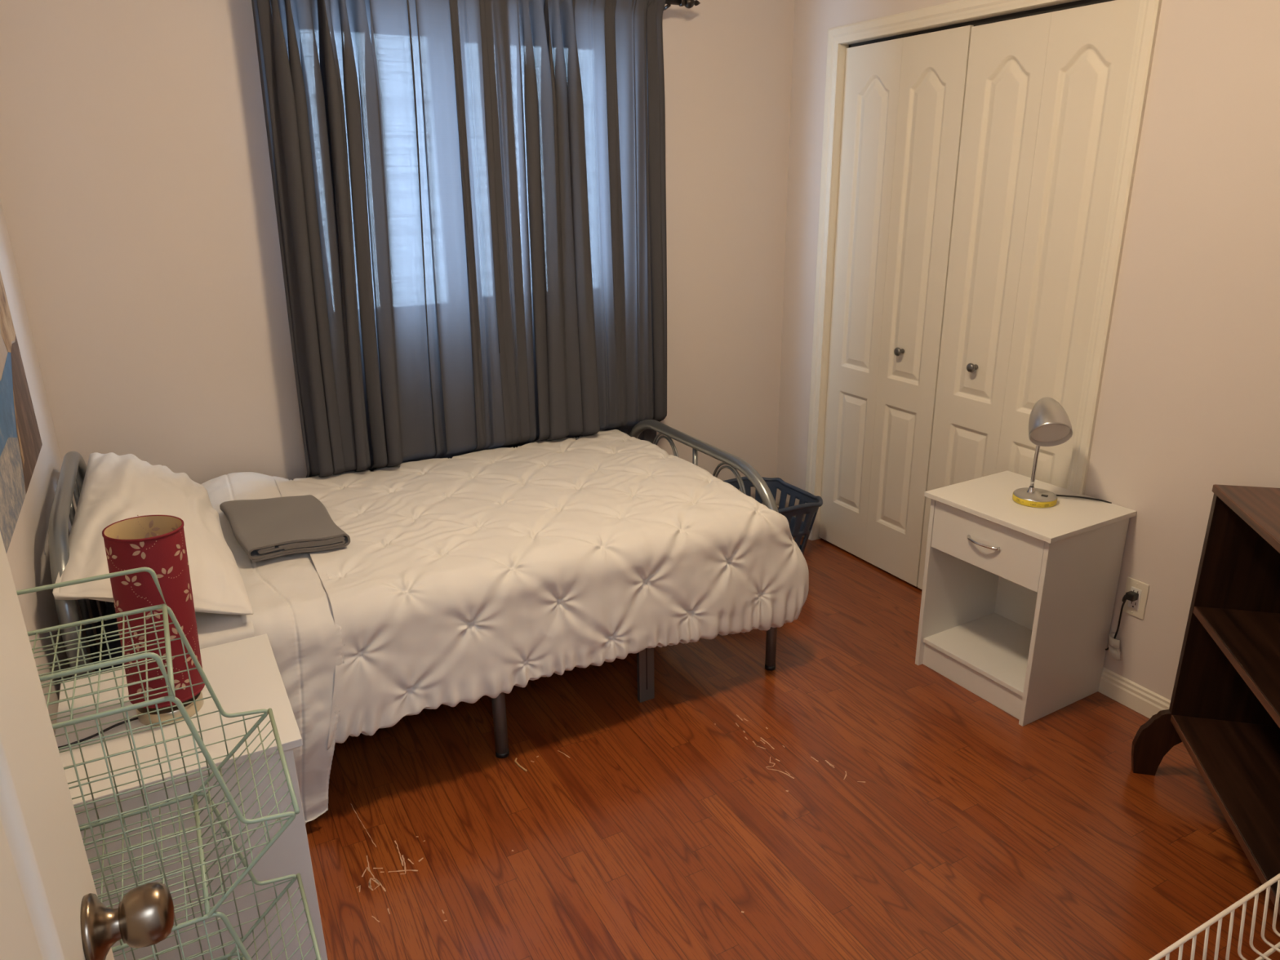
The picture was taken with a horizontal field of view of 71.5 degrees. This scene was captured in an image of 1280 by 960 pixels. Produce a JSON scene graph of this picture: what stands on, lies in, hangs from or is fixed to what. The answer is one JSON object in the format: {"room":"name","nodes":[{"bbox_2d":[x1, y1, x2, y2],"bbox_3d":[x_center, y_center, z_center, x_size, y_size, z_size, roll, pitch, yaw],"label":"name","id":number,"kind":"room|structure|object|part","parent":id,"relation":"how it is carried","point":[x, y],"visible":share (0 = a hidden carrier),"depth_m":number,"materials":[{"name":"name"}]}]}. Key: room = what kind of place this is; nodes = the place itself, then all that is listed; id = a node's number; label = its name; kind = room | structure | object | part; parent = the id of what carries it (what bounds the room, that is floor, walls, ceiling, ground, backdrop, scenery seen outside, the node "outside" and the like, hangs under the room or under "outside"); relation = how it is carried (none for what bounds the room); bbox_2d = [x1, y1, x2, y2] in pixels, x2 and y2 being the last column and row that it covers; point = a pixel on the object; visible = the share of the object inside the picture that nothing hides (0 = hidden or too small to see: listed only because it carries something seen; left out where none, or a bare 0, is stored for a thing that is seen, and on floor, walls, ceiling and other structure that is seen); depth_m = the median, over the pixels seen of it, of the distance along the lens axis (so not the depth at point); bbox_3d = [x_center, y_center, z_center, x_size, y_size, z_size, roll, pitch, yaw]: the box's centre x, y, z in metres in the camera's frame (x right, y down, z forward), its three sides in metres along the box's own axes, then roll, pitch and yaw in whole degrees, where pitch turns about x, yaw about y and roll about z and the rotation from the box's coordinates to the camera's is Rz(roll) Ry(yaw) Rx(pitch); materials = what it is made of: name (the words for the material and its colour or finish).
{"room":"bedroom","nodes":[
{"label":"bedroom","id":0,"kind":"room"},
{"bbox_2d":[0,199,102,735],"bbox_3d":[-1.112,-0.052,1.313,0.100,2.440,3.355,-11,21,-27],"label":"wall","id":1,"kind":"structure","parent":0,"point":[28,552],"depth_m":2.19,"materials":[{"name":"paint"}]},
{"bbox_2d":[0,271,42,552],"bbox_3d":[-1.371,-0.273,1.853,0.005,0.685,1.055,-11,21,-27],"label":"wall picture","id":2,"kind":"object","parent":1,"relation":"attached to","point":[20,442],"visible":1,"depth_m":2.06,"materials":[{"name":"multicoloured paper"}]},
{"bbox_2d":[0,0,794,626],"bbox_3d":[-0.567,-0.753,3.336,2.910,2.440,0.120,-11,21,-27],"label":"wall","id":3,"kind":"structure","parent":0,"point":[137,195],"depth_m":2.82,"materials":[{"name":"paint"}]},
{"bbox_2d":[663,0,700,10],"bbox_3d":[-0.575,-1.597,2.890,1.757,0.058,0.145,-11,21,-27],"label":"curtain rod","id":4,"kind":"object","parent":3,"relation":"attached to","point":[688,4],"visible":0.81,"depth_m":3.20,"materials":[{"name":"metal"}]},
{"bbox_2d":[251,0,518,477],"bbox_3d":[-0.814,-0.660,3.025,0.770,1.932,0.173,-11,21,-27],"label":"curtain","id":5,"kind":"object","parent":4,"relation":"hanging from","point":[378,113],"visible":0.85,"depth_m":2.92,"materials":[{"name":"grey fabric"}]},
{"bbox_2d":[484,0,666,448],"bbox_3d":[-0.214,-0.775,3.335,0.717,1.932,0.169,-11,21,-27],"label":"curtain","id":6,"kind":"object","parent":4,"relation":"hanging from","point":[577,86],"visible":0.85,"depth_m":3.23,"materials":[{"name":"grey fabric"}]},
{"bbox_3d":[-0.550,-1.591,2.843,1.635,0.025,0.025,-11,21,-27],"label":"rod","id":7,"kind":"part","parent":4,"relation":"part of","materials":[{"name":"metal"}]},
{"bbox_2d":[305,536,1279,959],"bbox_3d":[0.786,1.020,1.945,3.640,0.050,4.720,-11,21,-27],"label":"floor","id":8,"kind":"structure","parent":0,"point":[848,798],"depth_m":2.30,"materials":[{"name":"brown wood"}]},
{"bbox_2d":[16,567,321,959],"bbox_3d":[-0.672,0.673,1.302,0.355,1.064,0.285,-11,21,-27],"label":"wire rack","id":9,"kind":"object","parent":8,"relation":"on","point":[169,677],"visible":0.84,"depth_m":1.23,"materials":[{"name":"green metal"}]},
{"bbox_3d":[-0.729,0.212,1.114,0.241,0.068,0.282,-11,21,-27],"label":"shelf frame","id":10,"kind":"part","parent":9,"relation":"part of","materials":[{"name":"green metal"}]},
{"bbox_3d":[-0.672,0.695,1.309,0.355,0.333,0.282,-11,21,-27],"label":"basket frame","id":11,"kind":"part","parent":9,"relation":"part of","materials":[{"name":"green metal"}]},
{"bbox_3d":[-0.667,1.003,1.415,0.355,0.333,0.282,-11,21,-27],"label":"basket frame","id":12,"kind":"part","parent":9,"relation":"part of","materials":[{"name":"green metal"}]},
{"bbox_2d":[55,633,327,959],"bbox_3d":[-0.892,0.734,1.819,0.402,0.620,0.455,-11,21,-27],"label":"nightstand","id":13,"kind":"object","parent":8,"relation":"on","point":[244,675],"visible":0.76,"depth_m":1.64,"materials":[{"name":"white wood"}]},
{"bbox_2d":[57,515,204,747],"bbox_3d":[-0.963,0.521,1.704,0.302,0.900,0.130,-11,21,-27],"label":"table lamp","id":14,"kind":"object","parent":13,"relation":"on","point":[157,543],"visible":0.71,"depth_m":1.61,"materials":[{"name":"red fabric"}]},
{"bbox_3d":[-1.006,0.715,1.710,0.167,0.528,0.024,-14,23,-34],"label":"power cord","id":15,"kind":"part","parent":14,"relation":"part of","materials":[{"name":"black plastic"}]},
{"bbox_3d":[-0.898,0.245,1.649,0.144,0.345,0.128,-11,21,-27],"label":"lamp shade","id":16,"kind":"part","parent":14,"relation":"part of","materials":[{"name":"red fabric"}]},
{"bbox_3d":[-0.799,0.800,1.647,0.372,0.604,0.015,-11,21,-27],"label":"panel","id":17,"kind":"part","parent":13,"relation":"part of","materials":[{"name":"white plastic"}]},
{"bbox_2d":[48,419,778,758],"bbox_3d":[-0.638,0.248,2.849,1.941,0.864,1.030,-11,21,-27],"label":"bed","id":18,"kind":"object","parent":8,"relation":"on","point":[73,468],"visible":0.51,"depth_m":2.52,"materials":[{"name":"grey metal"}]},
{"bbox_3d":[-1.475,0.265,2.373,0.038,0.564,1.028,-11,21,-27],"label":"headboard","id":19,"kind":"part","parent":18,"relation":"part of","materials":[{"name":"grey metal"}]},
{"bbox_2d":[102,601,122,671],"bbox_3d":[-0.650,0.213,2.851,1.825,0.215,0.995,-11,21,-27],"label":"mattress","id":20,"kind":"object","parent":18,"relation":"on","point":[110,609],"visible":0.02,"depth_m":2.10,"materials":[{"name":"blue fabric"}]},
{"bbox_2d":[195,612,255,648],"bbox_3d":[-1.242,0.338,2.479,0.231,0.271,1.066,-11,21,-27],"label":"sheet","id":21,"kind":"object","parent":20,"relation":"on","point":[213,628],"visible":0.05,"depth_m":2.06,"materials":[{"name":"fabric"}]},
{"bbox_2d":[52,452,253,614],"bbox_3d":[-1.273,0.116,2.301,0.380,0.239,0.871,-11,21,-27],"label":"pillow","id":22,"kind":"object","parent":21,"relation":"on","point":[115,488],"visible":0.73,"depth_m":2.16,"materials":[{"name":"fabric"}]},
{"bbox_2d":[200,429,808,823],"bbox_3d":[-0.473,0.301,2.914,1.767,0.631,1.120,-11,21,-27],"label":"comforter","id":23,"kind":"object","parent":20,"relation":"on","point":[468,577],"visible":0.8,"depth_m":2.52,"materials":[{"name":"fabric"}]},
{"bbox_2d":[219,494,350,562],"bbox_3d":[-1.028,0.125,2.552,0.292,0.050,0.443,-11,21,-27],"label":"folded blanket","id":24,"kind":"object","parent":23,"relation":"on","point":[268,528],"visible":1,"depth_m":2.48,"materials":[{"name":"grey fabric"}]},
{"bbox_3d":[-0.401,0.619,2.515,0.037,0.348,0.038,-11,21,-27],"label":"leg","id":25,"kind":"part","parent":18,"relation":"part of","materials":[{"name":"metal"}]},
{"bbox_3d":[0.196,0.031,3.257,0.038,0.387,1.028,-11,21,-27],"label":"footboard","id":26,"kind":"part","parent":18,"relation":"part of","materials":[{"name":"grey metal"}]},
{"bbox_3d":[0.438,0.460,2.945,0.034,0.348,0.035,-11,21,-27],"label":"leg","id":27,"kind":"part","parent":18,"relation":"part of","materials":[{"name":"metal"}]},
{"bbox_2d":[514,757,527,771],"bbox_3d":[-0.341,0.809,2.523,0.013,0.005,0.070,-12,22,-30],"label":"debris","id":28,"kind":"object","parent":8,"relation":"on","point":[516,758],"visible":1,"depth_m":2.52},
{"bbox_2d":[723,476,822,554],"bbox_3d":[0.489,0.196,3.830,0.505,0.294,0.431,-11,21,-27],"label":"laundry basket","id":29,"kind":"object","parent":8,"relation":"on","point":[798,528],"visible":0.23,"depth_m":3.86,"materials":[{"name":"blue plastic"}]},
{"bbox_2d":[915,471,1136,726],"bbox_3d":[1.190,0.358,2.826,0.402,0.620,0.455,-11,22,-28],"label":"nightstand","id":30,"kind":"object","parent":8,"relation":"on","point":[1017,602],"visible":1,"depth_m":2.72,"materials":[{"name":"white wood"}]},
{"bbox_3d":[1.093,0.308,3.002,0.372,0.604,0.015,-11,22,-28],"label":"panel","id":31,"kind":"part","parent":30,"relation":"part of","materials":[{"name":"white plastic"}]},
{"bbox_2d":[923,612,1031,697],"bbox_3d":[1.203,0.561,2.902,0.353,0.015,0.397,-11,22,-28],"label":"shelf","id":32,"kind":"object","parent":30,"relation":"attached to","point":[993,646],"depth_m":2.93,"materials":[{"name":"white wood"}]},
{"bbox_3d":[1.026,0.190,2.669,0.029,0.012,0.121,-11,22,-28],"label":"handle","id":33,"kind":"part","parent":30,"relation":"part of","materials":[{"name":"silver metal"}]},
{"bbox_3d":[1.042,0.190,2.679,0.015,0.164,0.393,-11,22,-28],"label":"drawer","id":34,"kind":"part","parent":30,"relation":"part of","materials":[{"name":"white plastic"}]},
{"bbox_3d":[1.354,0.318,2.915,0.004,0.574,0.397,-11,22,-28],"label":"panel","id":35,"kind":"part","parent":30,"relation":"part of","materials":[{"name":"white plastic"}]},
{"bbox_3d":[1.302,0.420,2.665,0.372,0.604,0.015,-11,22,-28],"label":"panel","id":36,"kind":"part","parent":30,"relation":"part of","materials":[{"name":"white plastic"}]},
{"bbox_2d":[1012,396,1138,660],"bbox_3d":[1.327,0.152,2.710,0.371,0.802,0.164,3,19,11],"label":"desk lamp","id":37,"kind":"object","parent":30,"relation":"on","point":[1049,423],"visible":0.98,"depth_m":2.64,"materials":[{"name":"silver metal"}]},
{"bbox_2d":[1030,423,1070,442],"bbox_3d":[1.200,-0.141,2.599,0.106,0.083,0.066,2,19,7],"label":"diffuser","id":38,"kind":"object","parent":37,"relation":"attached to","point":[1039,433],"depth_m":2.60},
{"bbox_3d":[1.200,-0.163,2.611,0.133,0.140,0.140,-11,21,-27],"label":"lamp shade","id":39,"kind":"part","parent":37,"relation":"part of","materials":[{"name":"silver metal"}]},
{"bbox_3d":[1.388,0.289,2.773,0.274,0.482,0.064,14,24,36],"label":"power cord","id":40,"kind":"part","parent":37,"relation":"part of","materials":[{"name":"black plastic"}]},
{"bbox_2d":[1131,484,1279,915],"bbox_3d":[1.417,0.567,1.864,0.358,0.842,0.956,4,19,13],"label":"bookcase","id":41,"kind":"object","parent":8,"relation":"on","point":[1224,708],"visible":1,"depth_m":2.21,"materials":[{"name":"brown wood"}]},
{"bbox_3d":[1.524,0.429,2.295,0.358,0.822,0.020,4,19,13],"label":"panel","id":42,"kind":"part","parent":41,"relation":"part of","materials":[{"name":"brown wood"}]},
{"bbox_3d":[1.453,0.790,1.933,0.271,0.019,0.910,4,19,13],"label":"shelf","id":43,"kind":"part","parent":41,"relation":"part of","materials":[{"name":"brown wood"}]},
{"bbox_3d":[1.448,0.485,1.828,0.271,0.019,0.910,4,19,13],"label":"shelf","id":44,"kind":"part","parent":41,"relation":"part of","materials":[{"name":"brown wood"}]},
{"bbox_2d":[1149,873,1279,959],"bbox_3d":[0.750,0.940,1.095,0.804,0.654,0.327,-11,21,-27],"label":"basket","id":45,"kind":"object","parent":8,"relation":"on","point":[1231,908],"visible":1,"depth_m":1.20,"materials":[{"name":"white metal"}]},
{"bbox_3d":[0.747,0.725,1.021,0.780,0.006,0.273,-11,21,-27],"label":"rod","id":46,"kind":"part","parent":45,"relation":"part of","materials":[{"name":"white metal"}]},
{"bbox_2d":[775,0,1279,700],"bbox_3d":[1.462,-0.519,2.568,0.120,2.440,3.235,-11,21,-27],"label":"wall","id":47,"kind":"structure","parent":0,"point":[1188,404],"depth_m":2.44,"materials":[{"name":"paint"}]},
{"bbox_2d":[818,25,973,586],"bbox_3d":[0.943,-0.611,3.472,0.066,2.018,0.602,-11,21,-27],"label":"door","id":48,"kind":"structure","parent":47,"relation":"in","point":[904,98],"depth_m":3.42,"materials":[{"name":"paint"}]},
{"bbox_3d":[0.990,-0.491,3.392,0.036,0.033,0.033,-11,21,-27],"label":"knob","id":49,"kind":"part","parent":48,"relation":"part of","materials":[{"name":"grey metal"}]},
{"bbox_2d":[848,0,1115,47],"bbox_3d":[1.109,-1.491,2.906,0.040,0.019,1.218,-11,21,-27],"label":"door track","id":50,"kind":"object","parent":47,"relation":"attached to","point":[1081,2],"depth_m":2.80,"materials":[{"name":"black metal"}]},
{"bbox_2d":[803,0,1161,540],"bbox_3d":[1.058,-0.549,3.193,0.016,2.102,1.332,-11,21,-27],"label":"trim","id":51,"kind":"structure","parent":47,"relation":"attached to","point":[1148,14],"depth_m":2.74,"materials":[{"name":"paint"}]},
{"bbox_2d":[917,0,1140,589],"bbox_3d":[1.235,-0.439,2.966,0.066,2.012,0.602,-11,21,-27],"label":"door","id":52,"kind":"structure","parent":47,"relation":"in","point":[1045,95],"depth_m":2.85,"materials":[{"name":"paint"}]},
{"bbox_3d":[1.159,-0.392,3.099,0.036,0.033,0.033,-11,21,-27],"label":"knob","id":53,"kind":"part","parent":52,"relation":"part of","materials":[{"name":"grey metal"}]},
{"bbox_2d":[1097,666,1170,718],"bbox_3d":[1.766,0.808,2.318,0.013,0.083,1.558,-11,21,-27],"label":"baseboard","id":54,"kind":"structure","parent":47,"relation":"attached to","point":[1131,695],"depth_m":2.74,"materials":[{"name":"paint"}]},
{"bbox_2d":[1122,577,1149,619],"bbox_3d":[1.496,0.357,2.685,0.007,0.115,0.070,-11,21,-27],"label":"wall outlet","id":55,"kind":"object","parent":47,"relation":"attached to","point":[1136,608],"visible":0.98,"depth_m":2.68,"materials":[{"name":"white plastic"}]},
{"bbox_2d":[1127,586,1142,610],"bbox_3d":[1.494,0.358,2.684,0.003,0.067,0.033,-11,21,-27],"label":"receptacle","id":56,"kind":"object","parent":55,"relation":"attached to","point":[1136,605],"depth_m":2.68,"materials":[{"name":"plastic"}]},
{"bbox_3d":[0.933,0.158,0.615,2.790,2.440,0.115,-11,21,-27],"label":"wall","id":57,"kind":"structure","parent":0,"visible":0},
{"bbox_2d":[0,531,174,959],"bbox_3d":[-0.340,0.419,0.503,0.169,2.030,0.750,-12,22,-30],"label":"door","id":58,"kind":"structure","parent":57,"relation":"in","point":[51,907],"depth_m":0.71,"materials":[{"name":"paint"}]},
{"bbox_3d":[-0.502,0.403,0.778,0.093,0.065,0.065,-10,21,-24],"label":"knob","id":59,"kind":"part","parent":58,"relation":"part of","materials":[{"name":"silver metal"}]}
]}

